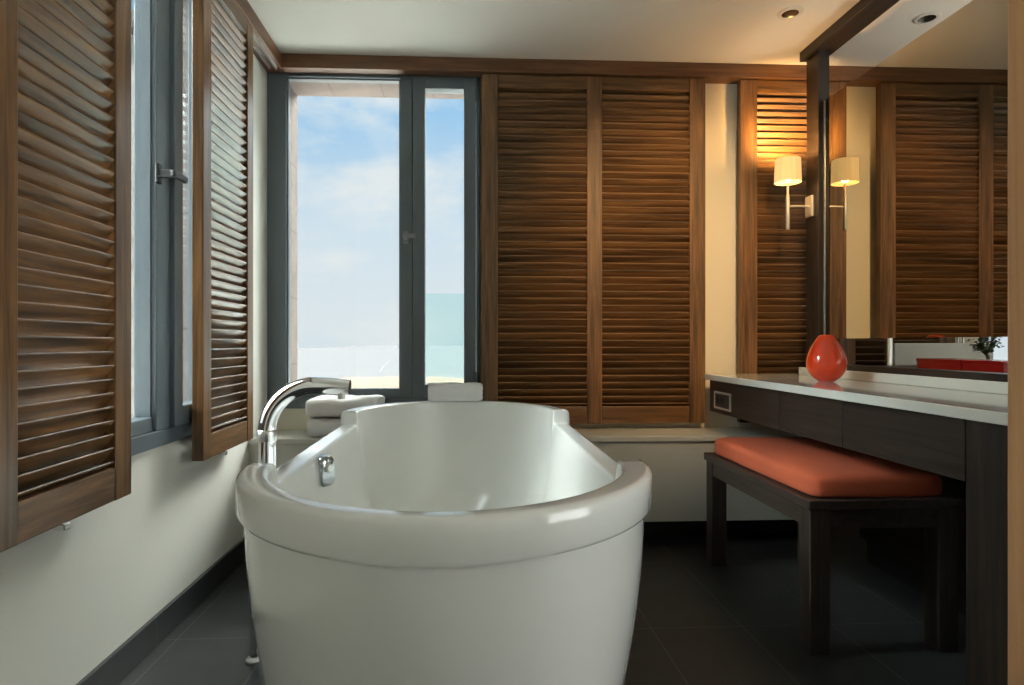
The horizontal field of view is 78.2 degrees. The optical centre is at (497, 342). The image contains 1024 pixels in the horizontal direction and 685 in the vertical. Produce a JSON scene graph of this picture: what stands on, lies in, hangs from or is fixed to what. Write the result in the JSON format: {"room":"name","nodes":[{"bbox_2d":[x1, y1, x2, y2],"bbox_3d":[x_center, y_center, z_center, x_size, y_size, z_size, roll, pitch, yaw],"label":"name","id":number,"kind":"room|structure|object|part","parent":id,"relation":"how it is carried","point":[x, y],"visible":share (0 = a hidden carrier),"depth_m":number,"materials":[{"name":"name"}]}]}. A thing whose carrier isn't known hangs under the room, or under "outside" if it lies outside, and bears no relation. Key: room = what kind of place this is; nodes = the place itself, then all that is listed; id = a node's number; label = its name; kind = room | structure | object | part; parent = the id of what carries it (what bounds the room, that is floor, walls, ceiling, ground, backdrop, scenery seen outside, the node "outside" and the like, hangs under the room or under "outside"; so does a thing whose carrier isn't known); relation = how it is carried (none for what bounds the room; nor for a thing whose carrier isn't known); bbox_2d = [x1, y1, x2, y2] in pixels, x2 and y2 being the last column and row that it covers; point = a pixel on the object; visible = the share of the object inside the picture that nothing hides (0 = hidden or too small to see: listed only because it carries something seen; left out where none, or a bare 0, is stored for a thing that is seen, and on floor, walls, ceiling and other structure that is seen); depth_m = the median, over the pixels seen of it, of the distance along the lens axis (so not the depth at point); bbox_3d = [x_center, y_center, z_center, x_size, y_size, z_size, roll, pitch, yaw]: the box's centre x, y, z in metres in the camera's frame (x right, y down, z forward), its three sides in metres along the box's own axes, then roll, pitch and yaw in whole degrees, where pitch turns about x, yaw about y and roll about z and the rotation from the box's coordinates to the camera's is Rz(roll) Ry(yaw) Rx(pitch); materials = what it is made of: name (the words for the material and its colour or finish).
{"room":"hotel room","nodes":[
{"label":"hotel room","id":0,"kind":"room"},
{"bbox_2d":[0,54,266,684],"bbox_3d":[-0.962,-0.215,-0.283,0.060,2.270,6.730,0,0,-3],"label":"wall","id":1,"kind":"structure","parent":0,"point":[69,598],"depth_m":1.77,"materials":[{"name":"white paint"}]},
{"bbox_2d":[18,0,212,491],"bbox_3d":[-1.016,-0.500,1.751,0.125,1.631,1.080,0,0,-3],"label":"window","id":2,"kind":"structure","parent":1,"relation":"in","point":[162,417],"depth_m":1.90,"materials":[{"name":"grey metal"}]},
{"bbox_2d":[0,0,130,552],"bbox_3d":[-0.949,-0.438,1.381,0.040,1.684,0.486,0,0,-3],"label":"louvered shutter","id":3,"kind":"object","parent":2,"relation":"attached to","point":[65,65],"visible":1,"depth_m":1.37,"materials":[{"name":"brown wood"}]},
{"bbox_3d":[-0.950,0.349,1.381,0.034,0.082,0.338,0,0,-3],"label":"rail","id":4,"kind":"part","parent":3,"relation":"part of","materials":[{"name":"brown wood"}]},
{"bbox_3d":[-0.992,-0.505,1.919,0.059,0.060,0.093,0,0,-3],"label":"handle","id":5,"kind":"part","parent":2,"relation":"part of","materials":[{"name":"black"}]},
{"bbox_2d":[192,0,252,460],"bbox_3d":[-0.996,-0.438,2.311,0.040,1.684,0.487,0,0,-3],"label":"louvered shutter","id":6,"kind":"object","parent":2,"relation":"attached to","point":[222,35],"visible":1,"depth_m":2.25,"materials":[{"name":"brown wood"}]},
{"bbox_3d":[-0.997,0.349,2.311,0.034,0.082,0.355,0,0,-3],"label":"rail","id":7,"kind":"part","parent":6,"relation":"part of","materials":[{"name":"brown wood"}]},
{"bbox_3d":[-0.997,-1.249,2.311,0.034,0.062,0.355,0,0,-3],"label":"rail","id":8,"kind":"part","parent":6,"relation":"part of","materials":[{"name":"brown wood"}]},
{"bbox_2d":[76,537,245,684],"bbox_3d":[-0.917,0.874,-0.446,0.013,0.092,6.400,0,0,-3],"label":"baseboard","id":9,"kind":"structure","parent":1,"relation":"attached to","point":[121,662],"depth_m":1.94,"materials":[{"name":"grey tile"}]},
{"bbox_2d":[235,0,284,72],"bbox_3d":[-0.994,-1.309,1.788,0.084,0.082,2.470,0,0,-3],"label":"trim","id":10,"kind":"structure","parent":1,"relation":"attached to","point":[265,50],"depth_m":2.74,"materials":[{"name":"brown wood"}]},
{"bbox_2d":[183,0,187,400],"bbox_3d":[-1.062,-0.465,-0.288,0.140,2.970,6.730,0,0,-3],"label":"window pane","id":11,"kind":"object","parent":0,"point":[185,2],"depth_m":2.29,"materials":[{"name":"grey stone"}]},
{"bbox_2d":[290,82,463,381],"bbox_3d":[1.014,-0.465,3.300,4.645,2.970,0.230,0,0,-3],"label":"wall","id":12,"kind":"structure","parent":0,"point":[326,89],"depth_m":3.24,"materials":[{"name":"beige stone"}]},
{"bbox_2d":[427,382,482,400],"bbox_3d":[-0.179,0.206,2.649,0.230,0.078,0.082,0,0,-7],"label":"towel","id":13,"kind":"object","parent":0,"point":[449,391],"visible":1,"depth_m":2.62,"materials":[{"name":"white fabric"}]},
{"bbox_2d":[119,528,965,684],"bbox_3d":[1.242,0.980,-0.253,4.745,0.120,6.970,0,0,-3],"label":"floor","id":14,"kind":"structure","parent":0,"point":[697,622],"depth_m":2.03,"materials":[{"name":"grey tile"}]},
{"bbox_2d":[246,377,350,664],"bbox_3d":[-0.584,0.510,1.828,0.311,0.820,0.057,0,0,-3],"label":"faucet","id":15,"kind":"object","parent":14,"relation":"on","point":[267,432],"visible":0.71,"depth_m":1.81,"materials":[{"name":"silver metal"}]},
{"bbox_3d":[-0.703,0.691,1.822,0.025,0.446,0.025,0,0,-3],"label":"leg","id":16,"kind":"part","parent":15,"relation":"part of","materials":[{"name":"silver metal"}]},
{"bbox_3d":[-0.560,0.260,1.829,0.264,0.320,0.051,0,0,-3],"label":"spout","id":17,"kind":"part","parent":15,"relation":"part of","materials":[{"name":"silver metal"}]},
{"bbox_2d":[235,400,651,684],"bbox_3d":[-0.126,0.583,1.796,0.826,0.674,1.830,0,0,-3],"label":"bathtub","id":18,"kind":"object","parent":14,"relation":"on","point":[483,542],"visible":0.99,"depth_m":0.99,"materials":[{"name":"white ceramic"}]},
{"bbox_3d":[-0.461,0.340,1.670,0.040,0.082,0.052,0,0,35],"label":"overflow plate","id":19,"kind":"part","parent":18,"relation":"part of","materials":[{"name":"silver metal"}]},
{"bbox_3d":[-0.443,0.330,1.658,0.012,0.024,0.024,0,0,35],"label":"overflow knob","id":20,"kind":"part","parent":18,"relation":"part of","materials":[{"name":"silver metal"}]},
{"bbox_2d":[249,427,802,535],"bbox_3d":[0.256,0.670,2.945,2.695,0.500,0.282,0,0,-3],"label":"wall","id":21,"kind":"structure","parent":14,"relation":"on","point":[674,456],"depth_m":2.85,"materials":[{"name":"paint"}]},
{"bbox_2d":[307,417,340,436],"bbox_3d":[-0.693,0.377,2.894,0.308,0.085,0.272,0,0,-3],"label":"towel","id":22,"kind":"object","parent":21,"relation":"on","point":[316,426],"visible":0.26,"depth_m":2.76,"materials":[{"name":"white fabric"}]},
{"bbox_2d":[305,395,384,416],"bbox_3d":[-0.690,0.288,2.897,0.319,0.088,0.278,0,0,-3],"label":"towel","id":23,"kind":"object","parent":22,"relation":"on","point":[322,405],"visible":0.65,"depth_m":2.77,"materials":[{"name":"white fabric"}]},
{"bbox_2d":[704,437,962,655],"bbox_3d":[1.124,0.654,2.259,0.470,0.531,0.816,0,0,-3],"label":"bench","id":24,"kind":"object","parent":14,"relation":"on","point":[823,487],"visible":0.96,"depth_m":1.88,"materials":[{"name":"orange fabric"}]},
{"bbox_3d":[0.909,0.706,2.618,0.062,0.428,0.062,0,0,-3],"label":"leg","id":25,"kind":"part","parent":24,"relation":"part of","materials":[{"name":"brown wood"}]},
{"bbox_3d":[1.301,0.706,2.637,0.062,0.428,0.062,0,0,-3],"label":"leg","id":26,"kind":"part","parent":24,"relation":"part of","materials":[{"name":"brown wood"}]},
{"bbox_3d":[0.946,0.706,1.881,0.062,0.428,0.062,0,0,-3],"label":"leg","id":27,"kind":"part","parent":24,"relation":"part of","materials":[{"name":"black wood"}]},
{"bbox_2d":[715,437,941,497],"bbox_3d":[1.122,0.425,2.259,0.418,0.074,0.776,0,0,-3],"label":"seat cushion","id":28,"kind":"object","parent":24,"relation":"on","point":[805,467],"depth_m":2.00,"materials":[{"name":"orange fabric"}]},
{"bbox_3d":[1.124,0.477,2.259,0.470,0.029,0.816,0,0,-3],"label":"seat","id":29,"kind":"part","parent":24,"relation":"part of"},
{"bbox_3d":[1.338,0.706,1.900,0.062,0.428,0.062,0,0,-3],"label":"leg","id":30,"kind":"part","parent":24,"relation":"part of","materials":[{"name":"black wood"}]},
{"bbox_2d":[705,367,1007,684],"bbox_3d":[1.264,0.517,2.198,0.446,0.806,1.705,0,0,-3],"label":"vanity","id":31,"kind":"object","parent":14,"relation":"on","point":[956,428],"visible":0.98,"depth_m":1.63,"materials":[{"name":"black wood"}]},
{"bbox_3d":[1.022,0.266,2.860,0.005,0.062,0.160,0,0,-3],"label":"socket plate","id":32,"kind":"part","parent":31,"relation":"part of","materials":[{"name":"grey"}]},
{"bbox_3d":[1.020,0.266,2.860,0.008,0.080,0.180,0,0,-3],"label":"socket frame","id":33,"kind":"part","parent":31,"relation":"part of","materials":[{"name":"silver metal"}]},
{"bbox_3d":[1.043,0.253,2.684,0.020,0.146,0.668,0,0,-3],"label":"drawer","id":34,"kind":"part","parent":31,"relation":"part of","materials":[{"name":"brown wood"}]},
{"bbox_3d":[1.070,0.253,2.151,0.020,0.146,0.393,0,0,-3],"label":"drawer","id":35,"kind":"part","parent":31,"relation":"part of","materials":[{"name":"brown wood"}]},
{"bbox_2d":[705,373,1007,425],"bbox_3d":[1.264,0.164,2.198,0.446,0.028,1.705,0,0,-3],"label":"countertop","id":36,"kind":"structure","parent":31,"relation":"on","point":[992,408],"depth_m":1.85,"materials":[{"name":"white stone"}]},
{"bbox_2d":[806,335,847,381],"bbox_3d":[1.261,0.060,2.416,0.143,0.179,0.143,0,0,-3],"label":"vase","id":37,"kind":"object","parent":36,"relation":"on","point":[826,359],"visible":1,"depth_m":2.37,"materials":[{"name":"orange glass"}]},
{"bbox_3d":[1.092,0.253,1.714,0.020,0.146,0.477,0,0,-3],"label":"drawer","id":38,"kind":"part","parent":31,"relation":"part of","materials":[{"name":"brown wood"}]},
{"bbox_3d":[1.299,0.549,1.417,0.404,0.742,0.130,0,0,-3],"label":"leg panel","id":39,"kind":"part","parent":31,"relation":"part of","materials":[{"name":"brown wood"}]},
{"bbox_2d":[800,0,1007,381],"bbox_3d":[1.513,-0.215,1.869,0.104,2.270,2.142,0,0,-3],"label":"frame","id":40,"kind":"structure","parent":14,"relation":"on","point":[816,54],"depth_m":2.82,"materials":[{"name":"brown wood"}]},
{"bbox_2d":[774,156,813,229],"bbox_3d":[1.348,-0.674,2.871,0.166,0.320,0.116,0,0,-3],"label":"wall lamp","id":41,"kind":"object","parent":40,"relation":"attached to","point":[787,170],"visible":1,"depth_m":2.85,"materials":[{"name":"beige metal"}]},
{"bbox_3d":[1.322,-0.622,2.870,0.018,0.216,0.017,0,0,-3],"label":"rod","id":42,"kind":"part","parent":41,"relation":"part of","materials":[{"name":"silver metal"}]},
{"bbox_3d":[1.322,-0.781,2.870,0.116,0.106,0.116,0,0,-3],"label":"lamp shade","id":43,"kind":"part","parent":41,"relation":"part of","materials":[{"name":"beige fabric"}]},
{"bbox_3d":[1.371,-0.620,2.872,0.097,0.009,0.010,0,0,-3],"label":"arm","id":44,"kind":"part","parent":41,"relation":"part of","materials":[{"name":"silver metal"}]},
{"bbox_3d":[1.457,-0.596,2.866,0.051,1.420,0.100,0,0,-3],"label":"post","id":45,"kind":"part","parent":40,"relation":"part of","materials":[{"name":"brown wood"}]},
{"bbox_2d":[823,0,1007,338],"bbox_3d":[1.498,-0.548,2.073,0.012,1.063,1.486,0,0,-3],"label":"mirror","id":46,"kind":"object","parent":40,"relation":"attached to","point":[915,147],"visible":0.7,"depth_m":2.20,"materials":[{"name":"grey mirror"}]},
{"bbox_3d":[1.510,0.117,2.073,0.056,0.047,1.490,0,0,-3],"label":"rail","id":47,"kind":"part","parent":40,"relation":"part of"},
{"bbox_2d":[860,365,995,615],"bbox_3d":[1.861,0.509,2.055,0.638,0.822,1.320,0,0,-3],"label":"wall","id":48,"kind":"structure","parent":14,"relation":"on","point":[899,552],"depth_m":2.37,"materials":[{"name":"black"}]},
{"bbox_2d":[872,365,995,372],"bbox_3d":[1.861,0.119,2.055,0.638,0.042,1.320,0,0,-3],"label":"countertop","id":49,"kind":"structure","parent":48,"relation":"on","point":[908,366],"depth_m":2.57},
{"bbox_2d":[916,358,993,369],"bbox_3d":[1.677,0.079,2.304,0.144,0.038,0.217,0,0,-3],"label":"box","id":50,"kind":"object","parent":48,"relation":"on","point":[928,363],"visible":0.73,"depth_m":2.29,"materials":[{"name":"red"}]},
{"bbox_3d":[1.677,0.066,2.304,0.144,0.012,0.217,0,0,-3],"label":"lid","id":51,"kind":"part","parent":50,"relation":"part of","materials":[{"name":"red paint"}]},
{"bbox_2d":[962,360,1007,372],"bbox_3d":[1.687,0.079,2.105,0.144,0.038,0.169,0,0,-3],"label":"box","id":52,"kind":"object","parent":48,"relation":"on","point":[998,366],"visible":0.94,"depth_m":2.09,"materials":[{"name":"red"}]},
{"bbox_3d":[1.687,0.066,2.105,0.144,0.012,0.169,0,0,-3],"label":"lid","id":53,"kind":"part","parent":52,"relation":"part of","materials":[{"name":"red paint"}]},
{"bbox_2d":[967,337,1003,358],"bbox_3d":[1.874,0.030,2.433,0.142,0.135,0.124,0,0,-23],"label":"potted plant","id":54,"kind":"object","parent":48,"relation":"on","point":[985,350],"visible":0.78,"depth_m":2.42,"materials":[{"name":"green plant"}]},
{"bbox_2d":[885,337,992,364],"bbox_3d":[2.075,0.393,2.967,0.519,1.054,0.044,0,0,-3],"label":"screen","id":55,"kind":"object","parent":14,"relation":"on","point":[895,353],"visible":0.18,"depth_m":2.95,"materials":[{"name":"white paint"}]},
{"bbox_3d":[1.838,0.393,2.955,0.044,1.054,0.044,0,0,-3],"label":"post","id":56,"kind":"part","parent":55,"relation":"part of","materials":[{"name":"silver metal"}]},
{"bbox_2d":[1008,0,1023,684],"bbox_3d":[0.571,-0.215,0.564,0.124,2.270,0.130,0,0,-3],"label":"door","id":57,"kind":"structure","parent":14,"relation":"on","point":[1015,7],"depth_m":0.61,"materials":[{"name":"brown wood"}]},
{"bbox_2d":[247,0,972,66],"bbox_3d":[1.242,-1.425,-0.253,4.745,0.150,6.970,0,0,-3],"label":"ceiling","id":58,"kind":"structure","parent":0,"point":[694,31],"depth_m":2.71,"materials":[{"name":"white paint"}]},
{"bbox_2d":[777,6,803,19],"bbox_3d":[1.198,-1.347,2.578,0.102,0.006,0.102,0,0,-3],"label":"recessed light","id":59,"kind":"object","parent":58,"relation":"in","point":[791,12],"visible":1,"depth_m":2.57,"materials":[{"name":"beige metal"}]},
{"bbox_2d":[912,11,941,23],"bbox_3d":[1.784,-1.347,2.617,0.102,0.006,0.102,0,0,-3],"label":"recessed light","id":60,"kind":"object","parent":58,"relation":"in","point":[927,17],"visible":1,"depth_m":2.61,"materials":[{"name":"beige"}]},
{"bbox_2d":[277,79,978,429],"bbox_3d":[1.071,-0.215,3.157,4.345,2.270,0.060,0,0,-3],"label":"wall","id":61,"kind":"structure","parent":0,"point":[720,99],"depth_m":3.13,"materials":[{"name":"beige paint"}]},
{"bbox_2d":[267,73,479,408],"bbox_3d":[-0.590,-0.500,3.027,1.013,1.631,0.125,0,0,-3],"label":"window","id":62,"kind":"structure","parent":61,"relation":"in","point":[413,90],"depth_m":3.02,"materials":[{"name":"grey metal"}]},
{"bbox_3d":[-0.419,-0.505,3.002,0.063,0.060,0.059,0,0,-3],"label":"handle","id":63,"kind":"part","parent":62,"relation":"part of","materials":[{"name":"grey metal"}]},
{"bbox_2d":[281,53,872,83],"bbox_3d":[1.117,-1.317,3.087,4.261,0.066,0.085,0,0,-3],"label":"trim","id":64,"kind":"structure","parent":61,"relation":"attached to","point":[713,73],"depth_m":3.01,"materials":[{"name":"brown wood"}]},
{"bbox_2d":[481,74,704,423],"bbox_3d":[0.466,-0.445,3.046,1.086,1.670,0.038,0,0,-3],"label":"louvered shutter","id":65,"kind":"object","parent":61,"relation":"attached to","point":[593,187],"visible":0.98,"depth_m":3.04,"materials":[{"name":"brown wood"}]},
{"bbox_3d":[0.215,-1.249,3.034,0.429,0.062,0.034,0,0,-3],"label":"rail","id":66,"kind":"part","parent":65,"relation":"part of","materials":[{"name":"brown wood"}]},
{"bbox_3d":[0.215,0.349,3.034,0.429,0.082,0.034,0,0,-3],"label":"rail","id":67,"kind":"part","parent":65,"relation":"part of","materials":[{"name":"brown wood"}]},
{"bbox_3d":[0.716,-1.249,3.059,0.428,0.062,0.034,0,0,-3],"label":"rail","id":68,"kind":"part","parent":65,"relation":"part of","materials":[{"name":"brown wood"}]},
{"bbox_3d":[0.716,0.349,3.059,0.428,0.082,0.034,0,0,-3],"label":"rail","id":69,"kind":"part","parent":65,"relation":"part of","materials":[{"name":"brown wood"}]},
{"bbox_2d":[737,79,954,422],"bbox_3d":[1.723,-0.445,3.109,1.088,1.670,0.038,0,0,-3],"label":"louvered shutter","id":70,"kind":"object","parent":61,"relation":"attached to","point":[771,114],"visible":0.26,"depth_m":3.08,"materials":[{"name":"brown wood"}]},
{"bbox_3d":[1.471,-1.249,3.096,0.413,0.062,0.034,0,0,-3],"label":"rail","id":71,"kind":"part","parent":70,"relation":"part of","materials":[{"name":"brown wood"}]},
{"label":"outside","id":72,"kind":"structure","parent":0,"visible":0},
{"bbox_3d":[0.874,2.010,2.547,30.000,1.020,23.000,0,0,-3],"label":"ground","id":73,"kind":"structure","parent":72,"visible":0},
{"bbox_2d":[131,10,133,417],"bbox_3d":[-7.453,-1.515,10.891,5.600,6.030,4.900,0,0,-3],"label":"window pane","id":74,"kind":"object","parent":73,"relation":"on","point":[132,11],"visible":0.02,"depth_m":8.76,"materials":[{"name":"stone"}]},
{"bbox_2d":[340,376,463,387],"bbox_3d":[-1.348,0.988,8.944,4.600,1.025,2.800,0,0,-3],"label":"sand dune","id":75,"kind":"object","parent":73,"relation":"on","point":[356,382],"visible":0.06,"depth_m":8.64,"materials":[{"name":"beige sand"}]},
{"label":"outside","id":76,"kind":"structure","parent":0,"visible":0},
{"bbox_2d":[297,346,463,378],"bbox_3d":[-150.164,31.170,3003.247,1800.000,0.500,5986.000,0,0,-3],"label":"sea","id":77,"kind":"structure","parent":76,"point":[351,361],"depth_m":973.90,"materials":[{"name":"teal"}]}
]}

